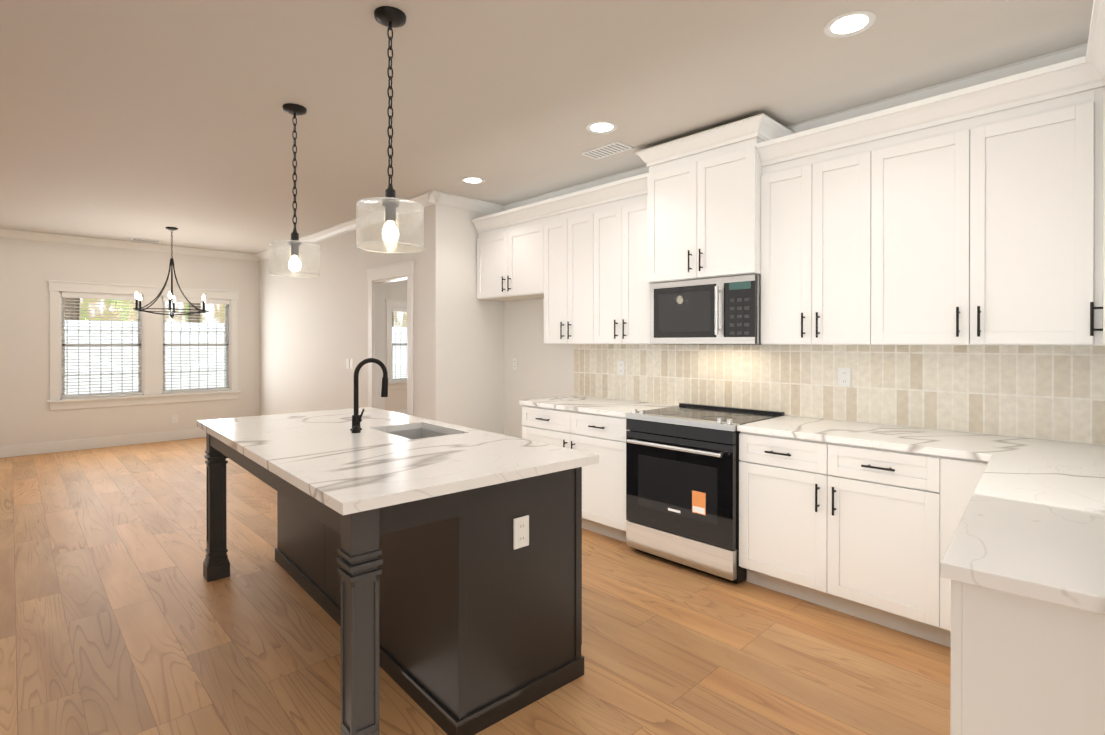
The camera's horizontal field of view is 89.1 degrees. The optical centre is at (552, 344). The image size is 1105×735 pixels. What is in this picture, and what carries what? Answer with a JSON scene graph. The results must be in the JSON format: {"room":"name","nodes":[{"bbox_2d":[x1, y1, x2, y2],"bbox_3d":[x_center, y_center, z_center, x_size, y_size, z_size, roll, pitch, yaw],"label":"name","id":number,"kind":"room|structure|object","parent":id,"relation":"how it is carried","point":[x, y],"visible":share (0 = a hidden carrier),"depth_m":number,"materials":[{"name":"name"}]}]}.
{"room":"kitchen","nodes":[
{"label":"kitchen","id":0,"kind":"room"},
{"bbox_2d":[0,237,259,446],"bbox_3d":[-5.536,-0.012,7.853,9.780,2.740,0.120,0,0,-44],"label":"wall","id":1,"kind":"structure","parent":0,"point":[26,266],"depth_m":7.26,"materials":[{"name":"white paint"}]},
{"bbox_2d":[59,291,143,399],"bbox_3d":[-5.959,0.014,7.436,0.870,1.370,0.132,0,0,-44],"label":"dining room window","id":2,"kind":"structure","parent":1,"relation":"in","point":[140,333],"depth_m":7.39,"materials":[{"name":"white paint"}]},
{"bbox_2d":[172,415,177,422],"bbox_3d":[-5.346,1.057,7.949,0.070,0.114,0.008,0,0,-44],"label":"outlet","id":3,"kind":"object","parent":1,"relation":"attached to","point":[174,417],"depth_m":7.95,"materials":[{"name":"white plastic"}]},
{"bbox_2d":[161,296,230,393],"bbox_3d":[-5.190,0.012,8.179,0.870,1.370,0.132,0,0,-44],"label":"dining room window","id":4,"kind":"structure","parent":1,"relation":"in","point":[227,331],"depth_m":8.16,"materials":[{"name":"white paint"}]},
{"bbox_2d":[391,307,406,381],"bbox_3d":[-2.817,0.004,10.480,0.500,1.370,0.120,0,0,-44],"label":"room window","id":5,"kind":"structure","parent":1,"relation":"in","point":[399,345],"depth_m":10.38,"materials":[{"name":"glass"}]},
{"bbox_2d":[392,308,406,380],"bbox_3d":[-2.784,0.004,10.446,0.456,1.328,0.048,0,0,-44],"label":"window blinds","id":6,"kind":"object","parent":5,"relation":"attached to","point":[399,310],"visible":0.65,"depth_m":10.39,"materials":[{"name":"white plastic"}]},
{"bbox_2d":[260,203,447,422],"bbox_3d":[-2.761,-0.009,6.954,0.120,2.740,5.010,0,0,-44],"label":"wall","id":7,"kind":"structure","parent":0,"point":[302,340],"depth_m":6.61,"materials":[{"name":"white paint"}]},
{"bbox_2d":[346,359,348,368],"bbox_3d":[-2.346,0.222,6.431,0.008,0.114,0.070,0,0,-44],"label":"light switch","id":8,"kind":"object","parent":7,"relation":"attached to","point":[347,360],"depth_m":6.43,"materials":[{"name":"white plastic"}]},
{"bbox_2d":[349,359,352,368],"bbox_3d":[-2.276,0.222,6.359,0.008,0.114,0.070,0,0,-44],"label":"light switch","id":9,"kind":"object","parent":7,"relation":"attached to","point":[349,363],"depth_m":6.37,"materials":[{"name":"white plastic"}]},
{"bbox_2d":[0,437,950,734],"bbox_3d":[-1.283,1.397,3.471,10.200,0.050,12.500,0,0,-44],"label":"floor","id":10,"kind":"structure","parent":0,"point":[120,613],"depth_m":2.60,"materials":[{"name":"brown wood"}]},
{"bbox_2d":[203,426,583,734],"bbox_3d":[-0.958,0.931,2.822,1.009,0.885,2.228,0,0,-41],"label":"kitchen island","id":11,"kind":"object","parent":10,"relation":"on","point":[432,569],"depth_m":2.11,"materials":[{"name":"wood"}]},
{"bbox_2d":[197,411,520,517],"bbox_3d":[-1.112,0.472,2.685,0.650,0.035,2.280,0,0,-41],"label":"island countertop","id":12,"kind":"structure","parent":11,"relation":"on","point":[348,468],"depth_m":2.18,"materials":[{"name":"white stone"}]},
{"bbox_2d":[386,428,448,439],"bbox_3d":[-0.715,0.605,2.968,0.360,0.232,0.540,0,0,-41],"label":"sink","id":13,"kind":"object","parent":12,"relation":"in","point":[410,433],"depth_m":3.19,"materials":[{"name":"silver metal"}]},
{"bbox_2d":[313,406,598,477],"bbox_3d":[-0.714,0.471,3.035,0.410,0.035,2.280,0,0,-41],"label":"island countertop","id":14,"kind":"structure","parent":11,"relation":"on","point":[535,459],"depth_m":2.55,"materials":[{"name":"white stone"}]},
{"bbox_2d":[350,358,387,432],"bbox_3d":[-0.966,0.263,2.974,0.236,0.379,0.136,0,0,-41],"label":"faucet","id":15,"kind":"object","parent":14,"relation":"on","point":[356,418],"depth_m":2.96,"materials":[{"name":"black metal"}]},
{"bbox_2d":[513,515,528,549],"bbox_3d":[-0.117,0.711,2.123,0.070,0.114,0.008,0,0,-41],"label":"outlet","id":16,"kind":"object","parent":11,"relation":"attached to","point":[520,522],"depth_m":2.12,"materials":[{"name":"white plastic"}]},
{"bbox_2d":[522,405,626,541],"bbox_3d":[0.358,0.928,4.344,0.620,0.882,1.102,0,0,-44],"label":"base cabinet","id":17,"kind":"object","parent":10,"relation":"on","point":[604,482],"depth_m":3.97,"materials":[{"name":"white wood"}]},
{"bbox_2d":[519,395,678,416],"bbox_3d":[0.348,0.470,4.339,0.640,0.032,1.113,0,0,-44],"label":"countertop","id":18,"kind":"structure","parent":17,"relation":"on","point":[603,406],"depth_m":4.23,"materials":[{"name":"stone"}]},
{"bbox_2d":[626,403,784,583],"bbox_3d":[0.966,0.899,3.629,0.717,0.945,0.765,0,0,-44],"label":"range","id":19,"kind":"object","parent":10,"relation":"on","point":[682,484],"visible":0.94,"depth_m":3.39,"materials":[{"name":"black metal"}]},
{"bbox_2d":[739,431,921,627],"bbox_3d":[1.609,0.932,3.050,0.620,0.882,0.956,0,0,-44],"label":"base cabinet","id":20,"kind":"object","parent":10,"relation":"on","point":[864,533],"depth_m":2.84,"materials":[{"name":"white wood"}]},
{"bbox_2d":[737,415,998,458],"bbox_3d":[1.663,0.474,2.978,0.640,0.032,1.135,0,0,-44],"label":"countertop","id":21,"kind":"structure","parent":20,"relation":"on","point":[955,444],"depth_m":2.85,"materials":[{"name":"stone"}]},
{"bbox_2d":[918,454,987,528],"bbox_3d":[1.988,0.933,2.658,0.620,0.882,0.248,0,0,-44],"label":"base cabinet","id":22,"kind":"object","parent":10,"relation":"on","point":[943,477],"depth_m":2.49,"materials":[{"name":"white wood"}]},
{"bbox_2d":[890,473,1104,734],"bbox_3d":[1.595,0.937,1.540,1.518,0.882,0.753,0,0,-44],"label":"base cabinet","id":23,"kind":"object","parent":10,"relation":"on","point":[1020,665],"depth_m":1.16,"materials":[{"name":"white wood"}]},
{"bbox_2d":[940,435,1104,614],"bbox_3d":[1.791,0.478,1.748,2.165,0.032,0.810,0,0,-44],"label":"countertop","id":24,"kind":"structure","parent":23,"relation":"on","point":[1031,524],"depth_m":1.43,"materials":[{"name":"stone"}]},
{"bbox_2d":[448,206,503,434],"bbox_3d":[-0.774,-0.005,5.473,0.660,2.740,0.120,0,0,-44],"label":"wall","id":25,"kind":"structure","parent":0,"point":[475,326],"depth_m":5.38,"materials":[{"name":"white paint"}]},
{"bbox_2d":[0,0,1093,253],"bbox_3d":[-1.283,-1.408,3.462,10.200,0.080,12.500,0,0,-44],"label":"ceiling","id":26,"kind":"structure","parent":0,"point":[124,120],"depth_m":2.99,"materials":[{"name":"grey paint"}]},
{"bbox_2d":[130,238,161,242],"bbox_3d":[-5.387,-1.376,7.436,0.320,0.009,0.160,0,0,-44],"label":"ceiling vent","id":27,"kind":"object","parent":26,"relation":"in","point":[145,240],"visible":1,"depth_m":7.42,"materials":[{"name":"white metal"}]},
{"bbox_2d":[132,227,208,317],"bbox_3d":[-4.503,-0.843,6.638,0.755,1.070,0.767,0,0,-44],"label":"dining chandelier","id":28,"kind":"object","parent":26,"relation":"hanging from","point":[170,294],"visible":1,"depth_m":6.63,"materials":[{"name":"black metal"}]},
{"bbox_2d":[268,103,319,277],"bbox_3d":[-1.492,-0.884,3.248,0.274,0.967,0.274,0,0,-44],"label":"pendant light","id":29,"kind":"object","parent":26,"relation":"hanging from","point":[294,242],"visible":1,"depth_m":3.23,"materials":[{"name":"clear glass"}]},
{"bbox_2d":[356,6,423,253],"bbox_3d":[-0.673,-0.881,2.329,0.274,0.967,0.274,0,0,-44],"label":"pendant light","id":30,"kind":"object","parent":26,"relation":"hanging from","point":[390,17],"visible":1,"depth_m":2.31,"materials":[{"name":"clear glass"}]},
{"bbox_2d":[461,177,484,183],"bbox_3d":[-0.667,-1.369,4.696,0.200,0.004,0.200,0,0,-44],"label":"recessed light","id":31,"kind":"object","parent":26,"relation":"in","point":[472,180],"visible":1,"depth_m":4.70,"materials":[{"name":"white paint"}]},
{"bbox_2d":[586,121,616,133],"bbox_3d":[0.310,-1.366,3.541,0.200,0.004,0.200,0,0,-44],"label":"recessed light","id":32,"kind":"object","parent":26,"relation":"in","point":[602,127],"visible":1,"depth_m":3.54,"materials":[{"name":"white paint"}]},
{"bbox_2d":[580,141,633,159],"bbox_3d":[0.381,-1.365,3.957,0.180,0.009,0.340,0,0,-44],"label":"ceiling vent","id":33,"kind":"object","parent":26,"relation":"in","point":[609,149],"visible":0.98,"depth_m":3.94,"materials":[{"name":"white metal"}]},
{"bbox_2d":[824,11,875,37],"bbox_3d":[1.266,-1.362,2.393,0.200,0.004,0.200,0,0,-44],"label":"recessed light","id":34,"kind":"object","parent":26,"relation":"in","point":[848,24],"visible":1,"depth_m":2.39,"materials":[{"name":"white paint"}]},
{"bbox_2d":[504,88,1097,444],"bbox_3d":[1.487,0.001,3.709,0.120,2.740,5.800,0,0,-44],"label":"wall","id":35,"kind":"structure","parent":0,"point":[544,370],"depth_m":5.39,"materials":[{"name":"white paint"}]},
{"bbox_2d":[476,212,514,300],"bbox_3d":[-0.421,-0.814,5.340,0.350,0.760,0.530,0,0,-44],"label":"upper cabinet","id":36,"kind":"object","parent":35,"relation":"attached to","point":[488,242],"depth_m":5.28,"materials":[{"name":"white wood"}]},
{"bbox_2d":[513,358,517,369],"bbox_3d":[-0.367,0.196,5.533,0.008,0.114,0.070,0,0,-44],"label":"electrical outlet plate","id":37,"kind":"object","parent":35,"relation":"attached to","point":[515,360],"depth_m":5.53,"materials":[{"name":"white plastic"}]},
{"bbox_2d":[500,200,543,299],"bbox_3d":[-0.133,-0.813,5.041,0.350,0.760,0.530,0,0,-44],"label":"upper cabinet","id":38,"kind":"object","parent":35,"relation":"attached to","point":[521,244],"depth_m":4.94,"materials":[{"name":"white wood"}]},
{"bbox_2d":[0,42,1087,457],"bbox_3d":[-1.283,0.002,3.466,9.800,2.740,12.100,0,0,-44],"label":"trim","id":39,"kind":"structure","parent":35,"relation":"attached to","point":[380,306],"depth_m":7.02,"materials":[{"name":"white paint"}]},
{"bbox_2d":[536,196,559,343],"bbox_3d":[0.149,-0.597,4.750,0.350,1.190,0.395,0,0,-44],"label":"upper cabinet","id":40,"kind":"object","parent":35,"relation":"attached to","point":[551,296],"depth_m":4.66,"materials":[{"name":"white wood"}]},
{"bbox_2d":[560,192,583,343],"bbox_3d":[0.343,-0.597,4.549,0.350,1.190,0.395,0,0,-44],"label":"upper cabinet","id":41,"kind":"object","parent":35,"relation":"attached to","point":[571,223],"depth_m":4.49,"materials":[{"name":"white wood"}]},
{"bbox_2d":[584,184,611,343],"bbox_3d":[0.538,-0.596,4.348,0.350,1.190,0.395,0,0,-44],"label":"upper cabinet","id":42,"kind":"object","parent":35,"relation":"attached to","point":[597,219],"depth_m":4.29,"materials":[{"name":"white wood"}]},
{"bbox_2d":[617,361,624,374],"bbox_3d":[0.557,0.193,4.564,0.008,0.114,0.070,0,0,-44],"label":"electrical outlet plate","id":43,"kind":"object","parent":35,"relation":"attached to","point":[620,364],"depth_m":4.56,"materials":[{"name":"white plastic"}]},
{"bbox_2d":[612,176,649,343],"bbox_3d":[0.712,-0.596,4.167,0.350,1.190,0.337,0,0,-44],"label":"upper cabinet","id":44,"kind":"object","parent":35,"relation":"attached to","point":[630,295],"depth_m":4.08,"materials":[{"name":"white wood"}]},
{"bbox_2d":[644,137,685,283],"bbox_3d":[0.960,-0.877,3.860,0.420,0.906,0.448,0,0,-44],"label":"upper cabinet","id":45,"kind":"object","parent":35,"relation":"attached to","point":[664,182],"depth_m":3.78,"materials":[{"name":"white wood"}]},
{"bbox_2d":[684,116,787,279],"bbox_3d":[1.191,-0.876,3.621,0.420,0.906,0.447,0,0,-44],"label":"upper cabinet","id":46,"kind":"object","parent":35,"relation":"attached to","point":[722,184],"depth_m":3.46,"materials":[{"name":"white wood"}]},
{"bbox_2d":[650,274,761,344],"bbox_3d":[1.064,-0.209,3.720,0.467,0.420,0.759,0,0,-44],"label":"microwave","id":47,"kind":"object","parent":46,"relation":"attached to","point":[720,311],"visible":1,"depth_m":3.55,"materials":[{"name":"silver metal"}]},
{"bbox_2d":[760,132,795,344],"bbox_3d":[1.496,-0.593,3.356,0.350,1.190,0.358,0,0,-44],"label":"upper cabinet","id":48,"kind":"object","parent":35,"relation":"attached to","point":[777,174],"depth_m":3.29,"materials":[{"name":"white wood"}]},
{"bbox_2d":[796,117,855,344],"bbox_3d":[1.685,-0.592,3.161,0.350,1.190,0.415,0,0,-44],"label":"upper cabinet","id":49,"kind":"object","parent":35,"relation":"attached to","point":[825,181],"depth_m":3.09,"materials":[{"name":"white wood"}]},
{"bbox_2d":[574,344,1104,444],"bbox_3d":[1.447,0.229,3.657,0.008,0.453,3.620,0,0,-44],"label":"tile backsplash","id":50,"kind":"structure","parent":35,"relation":"attached to","point":[1052,392],"depth_m":3.19,"materials":[{"name":"beige tile"}]},
{"bbox_2d":[838,368,850,386],"bbox_3d":[1.739,0.196,3.341,0.008,0.114,0.070,0,0,-44],"label":"electrical outlet plate","id":51,"kind":"object","parent":35,"relation":"attached to","point":[844,377],"depth_m":3.34,"materials":[{"name":"white plastic"}]},
{"bbox_2d":[856,92,951,344],"bbox_3d":[1.935,-0.592,2.902,0.350,1.190,0.535,0,0,-44],"label":"upper cabinet","id":52,"kind":"object","parent":35,"relation":"attached to","point":[904,181],"depth_m":2.82,"materials":[{"name":"white wood"}]},
{"bbox_2d":[948,61,1067,344],"bbox_3d":[2.206,-0.591,2.621,0.350,1.190,0.477,0,0,-44],"label":"upper cabinet","id":53,"kind":"object","parent":35,"relation":"attached to","point":[983,229],"depth_m":2.52,"materials":[{"name":"white wood"}]},
{"bbox_2d":[1068,52,1087,345],"bbox_3d":[2.451,-0.590,2.343,0.385,1.190,0.377,0,0,-44],"label":"upper cabinet","id":54,"kind":"object","parent":35,"relation":"attached to","point":[1078,67],"depth_m":2.36,"materials":[{"name":"white wood"}]},
{"bbox_2d":[1088,0,1099,345],"bbox_3d":[2.193,-0.589,1.964,0.684,1.190,0.397,0,0,-44],"label":"upper cabinet","id":55,"kind":"object","parent":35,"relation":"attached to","point":[1094,32],"depth_m":2.33,"materials":[{"name":"white wood"}]},
{"bbox_2d":[1096,0,1104,345],"bbox_3d":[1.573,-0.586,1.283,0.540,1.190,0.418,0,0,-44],"label":"upper cabinet","id":56,"kind":"object","parent":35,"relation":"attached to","point":[1100,324],"depth_m":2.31,"materials":[{"name":"white wood"}]},
{"label":"outside","id":57,"kind":"structure","parent":0,"visible":0},
{"bbox_3d":[-20.763,1.693,28.382,70.000,0.100,50.200,0,0,-44],"label":"ground","id":58,"kind":"structure","parent":57,"visible":0},
{"bbox_2d":[65,298,79,319],"bbox_3d":[-11.729,-2.960,13.624,0.373,9.407,0.485,0,0,25],"label":"trunk","id":59,"kind":"object","parent":58,"relation":"on","point":[68,310],"depth_m":13.51,"materials":[{"name":"brown"}]},
{"bbox_2d":[188,303,200,321],"bbox_3d":[-8.745,-2.960,13.723,0.270,9.405,0.409,0,0,31],"label":"trunk","id":60,"kind":"object","parent":58,"relation":"on","point":[198,315],"depth_m":13.61,"materials":[{"name":"brown"}]},
{"bbox_2d":[65,320,406,394],"bbox_3d":[-5.959,0.616,13.057,60.000,2.150,0.070,0,0,-44],"label":"fence","id":61,"kind":"object","parent":58,"relation":"on","point":[177,332],"depth_m":10.94,"materials":[{"name":"white"}]},
{"bbox_2d":[79,298,406,326],"bbox_3d":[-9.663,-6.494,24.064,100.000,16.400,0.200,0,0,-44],"label":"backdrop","id":62,"kind":"object","parent":58,"relation":"on","point":[126,313],"depth_m":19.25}
]}

